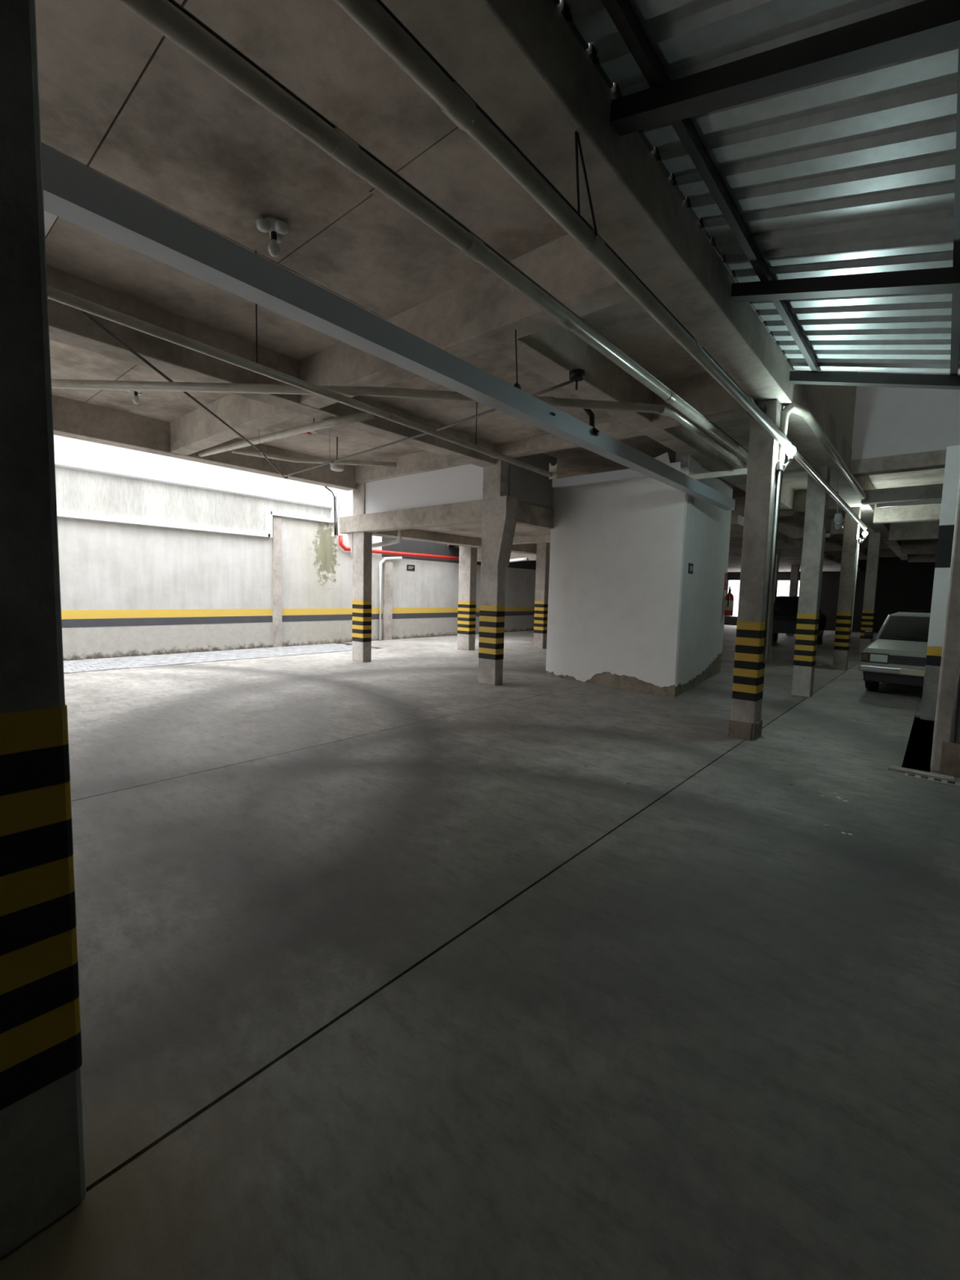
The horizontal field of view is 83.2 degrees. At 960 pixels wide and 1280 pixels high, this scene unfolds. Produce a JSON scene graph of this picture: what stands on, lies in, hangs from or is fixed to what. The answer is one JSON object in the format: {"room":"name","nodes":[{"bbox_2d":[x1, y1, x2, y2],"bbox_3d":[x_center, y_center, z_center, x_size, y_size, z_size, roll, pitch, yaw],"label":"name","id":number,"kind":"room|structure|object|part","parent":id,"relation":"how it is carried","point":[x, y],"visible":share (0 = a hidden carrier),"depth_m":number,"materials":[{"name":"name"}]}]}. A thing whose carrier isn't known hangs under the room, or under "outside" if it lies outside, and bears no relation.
{"room":"parking garage","nodes":[
{"label":"parking garage","id":0,"kind":"room"},
{"bbox_2d":[63,643,379,673],"bbox_3d":[-9.737,0.720,8.992,2.300,0.203,18.900,6,7,40],"label":"alley","id":1,"kind":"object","parent":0,"point":[127,662],"visible":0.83,"depth_m":12.38,"materials":[{"name":"concrete paving blocks"}]},
{"bbox_2d":[53,435,536,660],"bbox_3d":[-6.452,-2.244,13.958,0.420,5.200,61.000,6,7,40],"label":"wall","id":2,"kind":"structure","parent":0,"point":[126,589],"depth_m":13.60,"materials":[{"name":"white paint"}]},
{"bbox_2d":[57,511,332,537],"bbox_3d":[-12.640,-2.568,6.409,0.130,0.700,25.340,6,7,40],"label":"rain gutter","id":3,"kind":"object","parent":2,"relation":"attached to","point":[268,514],"visible":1,"depth_m":13.17,"materials":[{"name":"white plastic"}]},
{"bbox_2d":[377,556,402,639],"bbox_3d":[-2.959,-1.392,17.846,0.863,2.754,0.124,-3,7,-44],"label":"pipe","id":4,"kind":"object","parent":2,"relation":"attached to","point":[384,559],"visible":1,"depth_m":17.60,"materials":[{"name":"white plastic"}]},
{"bbox_2d":[338,535,458,559],"bbox_3d":[-1.802,-3.091,18.938,0.138,0.444,7.320,6,7,41],"label":"pipe","id":5,"kind":"object","parent":2,"relation":"attached to","point":[341,544],"visible":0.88,"depth_m":18.00,"materials":[{"name":"red metal"}]},
{"bbox_2d":[406,564,414,570],"bbox_3d":[-2.374,-2.478,18.571,0.017,0.200,0.360,6,7,40],"label":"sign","id":6,"kind":"object","parent":2,"relation":"attached to","point":[409,567],"visible":1,"depth_m":18.55,"materials":[{"name":"black paint"}]},
{"bbox_2d":[339,463,483,516],"bbox_3d":[-1.437,-3.023,11.109,4.800,0.700,0.080,6,7,40],"label":"wall","id":7,"kind":"structure","parent":0,"point":[462,483],"depth_m":10.83,"materials":[{"name":"white paint"}]},
{"bbox_2d":[0,624,959,1279],"bbox_3d":[4.691,0.674,14.489,17.100,0.350,46.000,6,7,40],"label":"floor","id":8,"kind":"structure","parent":0,"point":[399,964],"depth_m":2.34,"materials":[{"name":"concrete"}]},
{"bbox_2d":[0,0,86,1258],"bbox_3d":[-1.303,-0.423,1.182,0.336,3.870,0.546,6,7,40],"label":"concrete column","id":9,"kind":"structure","parent":8,"relation":"on","point":[42,1174],"depth_m":1.28,"materials":[{"name":"yellow paint"}]},
{"bbox_2d":[347,482,372,662],"bbox_3d":[-2.759,-1.537,12.390,0.603,4.050,0.253,6,7,40],"label":"concrete column","id":10,"kind":"structure","parent":8,"relation":"on","point":[360,543],"depth_m":12.25,"materials":[{"name":"yellow paint"}]},
{"bbox_2d":[457,546,477,650],"bbox_3d":[-0.367,-1.197,15.483,0.456,2.950,0.286,6,7,40],"label":"concrete column","id":11,"kind":"structure","parent":8,"relation":"on","point":[466,628],"depth_m":15.36,"materials":[{"name":"yellow paint"}]},
{"bbox_2d":[478,453,517,685],"bbox_3d":[0.340,-1.223,9.705,0.553,4.050,0.400,6,7,40],"label":"concrete column","id":12,"kind":"structure","parent":8,"relation":"on","point":[500,510],"depth_m":9.58,"materials":[{"name":"yellow paint"}]},
{"bbox_2d":[533,542,550,648],"bbox_3d":[1.897,-1.398,16.418,0.356,3.300,0.306,6,7,40],"label":"concrete column","id":13,"kind":"structure","parent":8,"relation":"on","point":[543,549],"depth_m":16.29,"materials":[{"name":"yellow paint"}]},
{"bbox_2d":[728,399,782,740],"bbox_3d":[3.241,-0.765,6.357,0.290,3.870,0.330,6,7,40],"label":"concrete column","id":14,"kind":"structure","parent":8,"relation":"on","point":[745,722],"depth_m":6.25,"materials":[{"name":"yellow paint"}]},
{"bbox_2d":[746,400,766,419],"bbox_3d":[3.086,-2.574,6.047,0.170,0.170,0.200,6,7,40],"label":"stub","id":15,"kind":"object","parent":14,"relation":"attached to","point":[758,403],"visible":0.4,"depth_m":5.96,"materials":[{"name":"black plastic"}]},
{"bbox_2d":[764,445,795,659],"bbox_3d":[3.442,-0.976,6.216,0.175,2.425,0.100,6,7,40],"label":"conduit","id":16,"kind":"object","parent":14,"relation":"attached to","point":[790,451],"visible":1,"depth_m":6.23,"materials":[{"name":"white plastic"}]},
{"bbox_2d":[787,455,792,461],"bbox_3d":[3.498,-2.046,6.098,0.048,0.060,0.048,6,7,40],"label":"socket","id":17,"kind":"object","parent":16,"relation":"attached to","point":[790,457],"depth_m":6.08,"materials":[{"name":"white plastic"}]},
{"bbox_3d":[3.500,-2.128,6.091,0.100,0.105,0.100,6,7,40],"label":"bulb","id":18,"kind":"part","parent":16,"relation":"part of","materials":[{"name":"white glass"}]},
{"bbox_2d":[763,402,867,663],"bbox_3d":[5.720,-1.394,8.852,0.224,3.010,7.000,6,7,40],"label":"pipe","id":19,"kind":"object","parent":14,"relation":"attached to","point":[805,413],"visible":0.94,"depth_m":6.35,"materials":[{"name":"white plastic"}]},
{"bbox_2d":[771,554,779,644],"bbox_3d":[10.726,-1.770,19.901,0.306,3.870,0.306,6,7,40],"label":"concrete column","id":20,"kind":"structure","parent":8,"relation":"on","point":[777,559],"depth_m":19.71,"materials":[{"name":"yellow paint"}]},
{"bbox_2d":[786,564,799,635],"bbox_3d":[14.822,-2.168,25.595,0.306,3.870,0.306,6,7,40],"label":"concrete column","id":21,"kind":"structure","parent":8,"relation":"on","point":[794,575],"depth_m":25.43,"materials":[{"name":"yellow paint"}]},
{"bbox_2d":[772,595,826,644],"bbox_3d":[11.512,-0.711,19.858,1.750,1.800,4.040,5,6,36],"label":"car","id":22,"kind":"object","parent":8,"relation":"on","point":[785,607],"visible":0.44,"depth_m":19.17,"materials":[{"name":"paint"}]},
{"bbox_2d":[791,465,831,697],"bbox_3d":[5.660,-0.960,9.262,0.286,3.870,0.306,6,7,40],"label":"concrete column","id":23,"kind":"structure","parent":8,"relation":"on","point":[817,498],"depth_m":9.15,"materials":[{"name":"yellow paint"}]},
{"bbox_2d":[820,792,848,801],"bbox_3d":[3.022,1.326,4.592,0.206,0.004,0.176,6,7,40],"label":"paint flecks","id":24,"kind":"object","parent":8,"relation":"on","point":[838,797],"visible":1,"depth_m":4.55,"materials":[{"name":"white paint"}]},
{"bbox_2d":[824,824,853,835],"bbox_3d":[2.585,1.375,3.912,0.048,0.004,0.192,-2,6,-30],"label":"paint flecks","id":25,"kind":"object","parent":8,"relation":"on","point":[843,833],"visible":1,"depth_m":3.86,"materials":[{"name":"white paint"}]},
{"bbox_2d":[832,506,861,670],"bbox_3d":[8.841,-1.213,13.047,0.286,3.870,0.306,6,7,40],"label":"concrete column","id":26,"kind":"structure","parent":8,"relation":"on","point":[851,529],"depth_m":12.94,"materials":[{"name":"yellow paint"}]},
{"bbox_2d":[850,531,867,631],"bbox_3d":[8.966,-1.377,12.796,0.180,2.345,0.110,6,7,40],"label":"pipe","id":27,"kind":"object","parent":26,"relation":"attached to","point":[864,534],"visible":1,"depth_m":12.81,"materials":[{"name":"white plastic"}]},
{"bbox_3d":[9.021,-2.489,12.675,0.110,0.105,0.110,6,7,40],"label":"bulb","id":28,"kind":"part","parent":27,"relation":"part of","materials":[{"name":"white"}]},
{"bbox_2d":[858,532,881,652],"bbox_3d":[12.679,-1.517,17.583,0.306,3.870,0.306,6,7,40],"label":"concrete column","id":29,"kind":"structure","parent":8,"relation":"on","point":[874,539],"depth_m":17.45,"materials":[{"name":"yellow paint"}]},
{"bbox_2d":[858,612,930,690],"bbox_3d":[8.771,0.211,10.602,1.900,1.452,4.175,6,7,43],"label":"car","id":30,"kind":"object","parent":8,"relation":"on","point":[897,655],"visible":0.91,"depth_m":9.63,"materials":[{"name":"white paint"}]},
{"bbox_2d":[863,631,873,636],"bbox_3d":[7.678,-0.126,10.692,0.140,0.100,0.080,6,7,43],"label":"mirror","id":31,"kind":"object","parent":30,"relation":"attached to","point":[866,633],"depth_m":10.66,"materials":[{"name":"black plastic"}]},
{"bbox_2d":[888,654,925,666],"bbox_3d":[7.425,0.360,9.195,0.790,0.140,0.080,6,7,43],"label":"grille","id":32,"kind":"object","parent":30,"relation":"attached to","point":[893,660],"depth_m":9.26,"materials":[{"name":"black plastic"}]},
{"bbox_3d":[7.332,0.551,9.119,0.400,0.090,0.015,6,7,43],"label":"licence plate","id":33,"kind":"part","parent":30,"relation":"part of","materials":[{"name":"metal"}]},
{"bbox_2d":[905,609,930,613],"bbox_3d":[13.206,-0.136,15.812,1.580,1.452,4.040,6,7,40],"label":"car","id":34,"kind":"object","parent":8,"relation":"on","point":[908,611],"visible":0.03,"depth_m":15.86,"materials":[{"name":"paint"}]},
{"bbox_2d":[888,717,954,781],"bbox_3d":[5.400,1.286,6.574,0.500,0.175,3.540,6,7,40],"label":"channel","id":35,"kind":"object","parent":8,"relation":"on","point":[902,770],"visible":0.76,"depth_m":5.52,"materials":[{"name":"black metal"}]},
{"bbox_2d":[904,773,959,786],"bbox_3d":[4.771,1.362,4.652,1.760,0.008,0.120,6,7,40],"label":"drain grate","id":36,"kind":"object","parent":8,"relation":"on","point":[908,775],"visible":1,"depth_m":5.08,"materials":[{"name":"metal"}]},
{"bbox_2d":[920,444,959,720],"bbox_3d":[6.535,-0.757,7.602,0.255,3.800,0.300,6,7,40],"label":"pillar","id":37,"kind":"structure","parent":8,"relation":"on","point":[952,468],"depth_m":7.51,"materials":[{"name":"concrete"}]},
{"bbox_2d":[930,475,959,777],"bbox_3d":[4.730,-0.836,5.135,0.380,4.300,0.380,6,7,40],"label":"pillar","id":38,"kind":"structure","parent":8,"relation":"on","point":[945,753],"depth_m":5.21,"materials":[{"name":"concrete"}]},
{"bbox_2d":[35,0,946,572],"bbox_3d":[4.817,-4.380,14.044,17.100,4.200,46.000,6,7,40],"label":"ceiling","id":39,"kind":"structure","parent":0,"point":[119,99],"depth_m":4.30,"materials":[{"name":"concrete"}]},
{"bbox_3d":[-4.027,-3.151,3.158,1.724,0.100,2.458,6,7,40],"label":"panel","id":40,"kind":"part","parent":39,"relation":"part of","materials":[{"name":"concrete"}]},
{"bbox_3d":[-4.955,-3.465,6.460,4.000,0.100,1.288,6,7,40],"label":"panel","id":41,"kind":"part","parent":39,"relation":"part of","materials":[{"name":"concrete"}]},
{"bbox_3d":[-2.883,-3.036,2.185,1.264,0.100,2.458,6,7,40],"label":"panel","id":42,"kind":"part","parent":39,"relation":"part of","materials":[{"name":"concrete"}]},
{"bbox_2d":[126,390,143,404],"bbox_3d":[-4.755,-3.379,7.466,0.227,0.236,0.224,6,7,40],"label":"ceiling lamp","id":43,"kind":"object","parent":39,"relation":"attached to","point":[135,399],"visible":0.65,"depth_m":7.46,"materials":[{"name":"white plastic"}]},
{"bbox_3d":[-4.755,-3.321,7.485,0.086,0.116,0.086,6,7,40],"label":"bulb","id":44,"kind":"part","parent":43,"relation":"part of","materials":[{"name":"white glass"}]},
{"bbox_3d":[-1.758,-2.924,1.227,1.700,0.100,2.458,6,7,40],"label":"panel","id":45,"kind":"part","parent":39,"relation":"part of","materials":[{"name":"concrete"}]},
{"bbox_3d":[-4.110,-3.530,7.445,4.000,0.100,1.288,6,7,40],"label":"panel","id":46,"kind":"part","parent":39,"relation":"part of","materials":[{"name":"concrete"}]},
{"bbox_2d":[80,310,288,478],"bbox_3d":[-3.122,-3.007,6.764,0.122,0.774,5.797,1,5,-6],"label":"conduit","id":47,"kind":"object","parent":39,"relation":"attached to","point":[83,313],"visible":0.86,"depth_m":5.04,"materials":[{"name":"grey metal"}]},
{"bbox_3d":[-2.369,-3.279,5.091,1.724,0.100,2.618,6,7,40],"label":"panel","id":48,"kind":"part","parent":39,"relation":"part of","materials":[{"name":"concrete"}]},
{"bbox_3d":[-1.648,-3.132,3.625,1.264,0.100,1.318,6,7,40],"label":"panel","id":49,"kind":"part","parent":39,"relation":"part of","materials":[{"name":"concrete"}]},
{"bbox_2d":[256,216,288,257],"bbox_3d":[-1.546,-2.997,4.040,0.227,0.236,0.224,6,7,40],"label":"ceiling lamp","id":50,"kind":"object","parent":39,"relation":"attached to","point":[277,228],"visible":1,"depth_m":4.01,"materials":[{"name":"white plastic"}]},
{"bbox_2d":[271,231,276,240],"bbox_3d":[-1.544,-3.021,4.051,0.044,0.070,0.044,6,7,40],"label":"socket","id":51,"kind":"object","parent":50,"relation":"attached to","point":[273,233],"depth_m":4.03,"materials":[{"name":"black plastic"}]},
{"bbox_3d":[-1.546,-2.939,4.059,0.086,0.116,0.086,6,7,40],"label":"bulb","id":52,"kind":"part","parent":50,"relation":"part of","materials":[{"name":"white glass"}]},
{"bbox_2d":[197,411,377,457],"bbox_3d":[-3.113,-3.197,7.991,4.563,0.610,0.208,5,6,38],"label":"vent pipe","id":53,"kind":"object","parent":39,"relation":"hanging from","point":[362,416],"visible":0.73,"depth_m":7.49,"materials":[{"name":"white plastic"}]},
{"bbox_2d":[47,250,558,479],"bbox_3d":[-1.690,-2.676,4.591,0.157,0.980,9.038,5,6,38],"label":"drain pipe","id":54,"kind":"object","parent":39,"relation":"hanging from","point":[54,294],"depth_m":4.43,"materials":[{"name":"white plastic"}]},
{"bbox_3d":[1.107,-2.551,8.134,0.140,0.250,0.030,6,7,40],"label":"pipe bracket","id":55,"kind":"part","parent":54,"relation":"part of","materials":[{"name":"beige metal"}]},
{"bbox_3d":[-0.532,-3.019,2.656,1.700,0.100,1.288,6,7,40],"label":"panel","id":56,"kind":"part","parent":39,"relation":"part of","materials":[{"name":"concrete"}]},
{"bbox_2d":[304,430,317,435],"bbox_3d":[-2.876,-3.567,9.247,0.240,0.080,0.140,6,7,40],"label":"sprinkler head","id":57,"kind":"object","parent":39,"relation":"attached to","point":[315,431],"visible":0.49,"depth_m":9.24},
{"bbox_3d":[-2.484,-3.656,9.340,4.000,0.100,3.688,6,7,40],"label":"panel","id":58,"kind":"part","parent":39,"relation":"part of","materials":[{"name":"concrete"}]},
{"bbox_2d":[324,486,337,535],"bbox_3d":[-3.347,-2.896,12.233,0.117,0.997,0.844,1,5,-1],"label":"cable","id":59,"kind":"object","parent":39,"relation":"hanging from","point":[335,527],"visible":1,"depth_m":12.60,"materials":[{"name":"black plastic"}]},
{"bbox_2d":[330,436,343,471],"bbox_3d":[-2.571,-3.347,9.739,0.240,0.590,0.240,6,7,40],"label":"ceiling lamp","id":60,"kind":"object","parent":39,"relation":"hanging from","point":[339,468],"visible":0.66,"depth_m":9.71,"materials":[{"name":"white plastic"}]},
{"bbox_2d":[231,448,396,466],"bbox_3d":[-2.873,-3.185,9.527,2.777,0.148,0.285,1,5,-9],"label":"vent pipe","id":61,"kind":"object","parent":60,"relation":"attached to","point":[235,451],"visible":0.82,"depth_m":9.55,"materials":[{"name":"white plastic"}]},
{"bbox_3d":[-2.569,-3.432,9.731,0.023,0.420,0.023,6,7,40],"label":"stem","id":62,"kind":"part","parent":60,"relation":"part of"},
{"bbox_3d":[-0.793,-3.198,4.622,1.264,0.100,1.288,6,7,40],"label":"panel","id":63,"kind":"part","parent":39,"relation":"part of","materials":[{"name":"concrete"}]},
{"bbox_2d":[372,529,401,547],"bbox_3d":[-2.155,-2.393,12.589,0.786,0.489,0.165,3,5,20],"label":"pipe","id":64,"kind":"object","parent":39,"relation":"attached to","point":[399,534],"visible":0.84,"depth_m":12.56,"materials":[{"name":"white plastic"}]},
{"bbox_2d":[40,143,735,510],"bbox_3d":[0.330,-2.538,4.627,0.166,1.160,12.701,6,7,40],"label":"steel beam","id":65,"kind":"structure","parent":39,"relation":"attached to","point":[74,193],"depth_m":2.98,"materials":[{"name":"grey metal"}]},
{"bbox_2d":[583,408,599,435],"bbox_3d":[1.148,-2.281,5.612,0.074,0.360,0.238,-2,6,-34],"label":"clamp","id":66,"kind":"object","parent":65,"relation":"hanging from","point":[590,414],"visible":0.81,"depth_m":5.58,"materials":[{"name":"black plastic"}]},
{"bbox_2d":[51,378,746,467],"bbox_3d":[-0.520,-2.387,5.602,9.105,0.109,1.615,0,5,-15],"label":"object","id":67,"kind":"object","parent":39,"relation":"hanging from","point":[663,410],"visible":0.87,"depth_m":5.15,"materials":[{"name":"white plastic"}]},
{"bbox_2d":[287,380,573,475],"bbox_3d":[-1.248,-3.017,7.338,0.073,0.760,6.236,-3,7,-43],"label":"conduit","id":68,"kind":"object","parent":39,"relation":"attached to","point":[551,388],"visible":0.92,"depth_m":6.81,"materials":[{"name":"grey metal"}]},
{"bbox_2d":[568,368,585,390],"bbox_3d":[0.900,-2.411,5.030,0.139,0.165,0.139,-1,6,-27],"label":"junction box","id":69,"kind":"object","parent":68,"relation":"attached to","point":[575,375],"visible":1,"depth_m":4.98,"materials":[{"name":"black plastic"}]},
{"bbox_3d":[0.899,-2.374,5.033,0.017,0.090,0.020,6,7,40],"label":"stem","id":70,"kind":"part","parent":69,"relation":"part of","materials":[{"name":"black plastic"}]},
{"bbox_2d":[115,0,748,461],"bbox_3d":[0.214,-2.572,3.272,0.135,0.861,11.500,6,7,40],"label":"drain pipe","id":71,"kind":"object","parent":39,"relation":"hanging from","point":[169,18],"visible":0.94,"depth_m":2.40,"materials":[{"name":"white plastic"}]},
{"bbox_3d":[0.323,-3.085,3.653,1.700,0.100,1.318,6,7,40],"label":"panel","id":72,"kind":"part","parent":39,"relation":"part of","materials":[{"name":"concrete"}]},
{"bbox_3d":[0.204,-3.313,7.123,3.000,0.260,3.800,6,7,40],"label":"panel","id":73,"kind":"part","parent":39,"relation":"part of","materials":[{"name":"concrete"}]},
{"bbox_2d":[509,557,528,562],"bbox_3d":[0.965,-2.774,19.060,0.286,0.130,2.879,0,5,-20],"label":"fluorescent light","id":74,"kind":"object","parent":39,"relation":"attached to","point":[522,558],"visible":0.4,"depth_m":18.13,"materials":[{"name":"white plastic"}]},
{"bbox_2d":[332,0,866,530],"bbox_3d":[2.885,-2.344,5.416,0.105,0.601,18.200,6,7,40],"label":"drain pipe","id":75,"kind":"object","parent":39,"relation":"hanging from","point":[374,18],"visible":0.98,"depth_m":2.29,"materials":[{"name":"white plastic"}]},
{"bbox_3d":[2.904,-3.602,10.262,3.000,0.100,4.288,6,7,40],"label":"panel","id":76,"kind":"part","parent":39,"relation":"part of","materials":[{"name":"concrete"}]},
{"bbox_2d":[551,462,682,488],"bbox_3d":[2.198,-2.725,8.994,2.300,0.140,0.090,6,7,40],"label":"channel","id":77,"kind":"object","parent":39,"relation":"attached to","point":[628,473],"visible":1,"depth_m":9.08,"materials":[{"name":"grey metal"}]},
{"bbox_3d":[1.795,-3.199,5.370,1.700,0.100,3.188,6,7,40],"label":"panel","id":78,"kind":"part","parent":39,"relation":"part of","materials":[{"name":"concrete"}]},
{"bbox_2d":[654,452,670,463],"bbox_3d":[2.834,-2.853,8.922,0.740,0.400,0.020,6,7,40],"label":"sheet","id":79,"kind":"object","parent":39,"relation":"hanging from","point":[664,458],"visible":0.13,"depth_m":8.77,"materials":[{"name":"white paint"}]},
{"bbox_2d":[687,467,747,479],"bbox_3d":[3.720,-2.473,8.042,1.320,0.080,0.120,6,7,40],"label":"channel","id":80,"kind":"object","parent":39,"relation":"attached to","point":[740,471],"visible":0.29,"depth_m":8.08,"materials":[{"name":"grey metal"}]},
{"bbox_3d":[4.461,-3.406,8.479,1.700,0.100,4.988,6,7,40],"label":"panel","id":81,"kind":"part","parent":39,"relation":"part of","materials":[{"name":"concrete"}]},
{"bbox_3d":[4.729,-3.899,14.152,8.700,0.100,3.988,6,7,40],"label":"panel","id":82,"kind":"part","parent":39,"relation":"part of","materials":[{"name":"concrete"}]},
{"bbox_3d":[7.655,-4.126,17.563,8.700,0.100,4.988,6,7,40],"label":"panel","id":83,"kind":"part","parent":39,"relation":"part of","materials":[{"name":"concrete"}]},
{"bbox_3d":[11.231,-4.404,21.733,8.700,0.100,5.988,6,7,40],"label":"panel","id":84,"kind":"part","parent":39,"relation":"part of","materials":[{"name":"concrete"}]},
{"bbox_2d":[833,477,844,529],"bbox_3d":[6.499,-2.462,9.762,0.160,0.925,0.328,6,7,40],"label":"emergency light","id":85,"kind":"object","parent":39,"relation":"hanging from","point":[838,521],"visible":0.96,"depth_m":9.74,"materials":[{"name":"white plastic"}]},
{"bbox_3d":[11.063,-3.514,11.581,4.300,0.100,7.688,6,7,40],"label":"panel","id":86,"kind":"part","parent":39,"relation":"part of","materials":[{"name":"concrete"}]},
{"bbox_2d":[876,498,942,507],"bbox_3d":[8.794,-2.681,10.483,1.800,0.080,0.078,6,7,40],"label":"pipe","id":87,"kind":"object","parent":39,"relation":"attached to","point":[928,501],"visible":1,"depth_m":10.70,"materials":[{"name":"white plastic"}]},
{"bbox_2d":[507,453,556,509],"bbox_3d":[0.975,-3.026,10.122,0.100,1.000,1.480,6,7,40],"label":"wall","id":88,"kind":"structure","parent":0,"point":[529,486],"depth_m":10.06,"materials":[{"name":"grey paint"}]},
{"bbox_2d":[545,452,733,697],"bbox_3d":[3.442,-1.407,11.262,3.058,4.300,4.108,6,7,40],"label":"wall","id":89,"kind":"structure","parent":0,"point":[626,611],"depth_m":9.69,"materials":[{"name":"white paint"}]},
{"bbox_2d":[688,563,693,573],"bbox_3d":[3.561,-1.207,9.134,0.016,0.170,0.300,5,6,34],"label":"wall sign","id":90,"kind":"object","parent":89,"relation":"attached to","point":[690,565],"visible":1,"depth_m":9.10,"materials":[{"name":"black paint"}]},
{"bbox_2d":[724,573,727,590],"bbox_3d":[5.378,-1.279,11.841,0.013,0.360,0.200,5,6,34],"label":"fire sign","id":91,"kind":"object","parent":89,"relation":"attached to","point":[726,574],"visible":1,"depth_m":11.81,"materials":[{"name":"red paint"}]},
{"bbox_2d":[724,586,733,616],"bbox_3d":[5.466,-0.851,11.839,0.173,0.652,0.220,2,5,1],"label":"fire extinguisher","id":92,"kind":"object","parent":89,"relation":"attached to","point":[729,601],"visible":1,"depth_m":11.80,"materials":[{"name":"red paint"}]},
{"bbox_2d":[552,0,959,389],"bbox_3d":[-0.185,-1.863,-1.299,4.084,1.290,15.978,6,7,40],"label":"metal roof","id":93,"kind":"structure","parent":0,"point":[814,144],"depth_m":2.85,"materials":[{"name":"metal"}]},
{"bbox_2d":[724,556,935,633],"bbox_3d":[19.157,-2.802,31.003,16.600,4.400,0.200,6,7,40],"label":"wall","id":94,"kind":"structure","parent":0,"point":[902,585],"depth_m":28.82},
{"bbox_2d":[805,370,857,447],"bbox_3d":[4.986,-4.469,7.925,0.370,2.540,5.050,6,7,40],"label":"wall","id":95,"kind":"structure","parent":0,"point":[840,400],"depth_m":8.71,"materials":[{"name":"beige paint"}]},
{"bbox_2d":[794,368,959,373],"bbox_3d":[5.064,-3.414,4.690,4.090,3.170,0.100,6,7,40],"label":"beam","id":96,"kind":"structure","parent":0,"point":[795,369],"depth_m":5.58,"materials":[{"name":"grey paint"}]},
{"bbox_2d":[851,371,959,460],"bbox_3d":[8.385,-4.402,8.477,4.090,2.600,0.200,6,7,40],"label":"wall","id":97,"kind":"structure","parent":0,"point":[888,421],"depth_m":9.32,"materials":[{"name":"white paint"}]},
{"label":"outside","id":98,"kind":"structure","parent":0,"visible":0},
{"bbox_2d":[728,580,799,616],"bbox_3d":[21.721,-3.057,34.063,17.100,4.500,0.200,6,7,40],"label":"wall","id":99,"kind":"structure","parent":98,"point":[783,587],"depth_m":37.26,"materials":[{"name":"white paint"}]}
]}

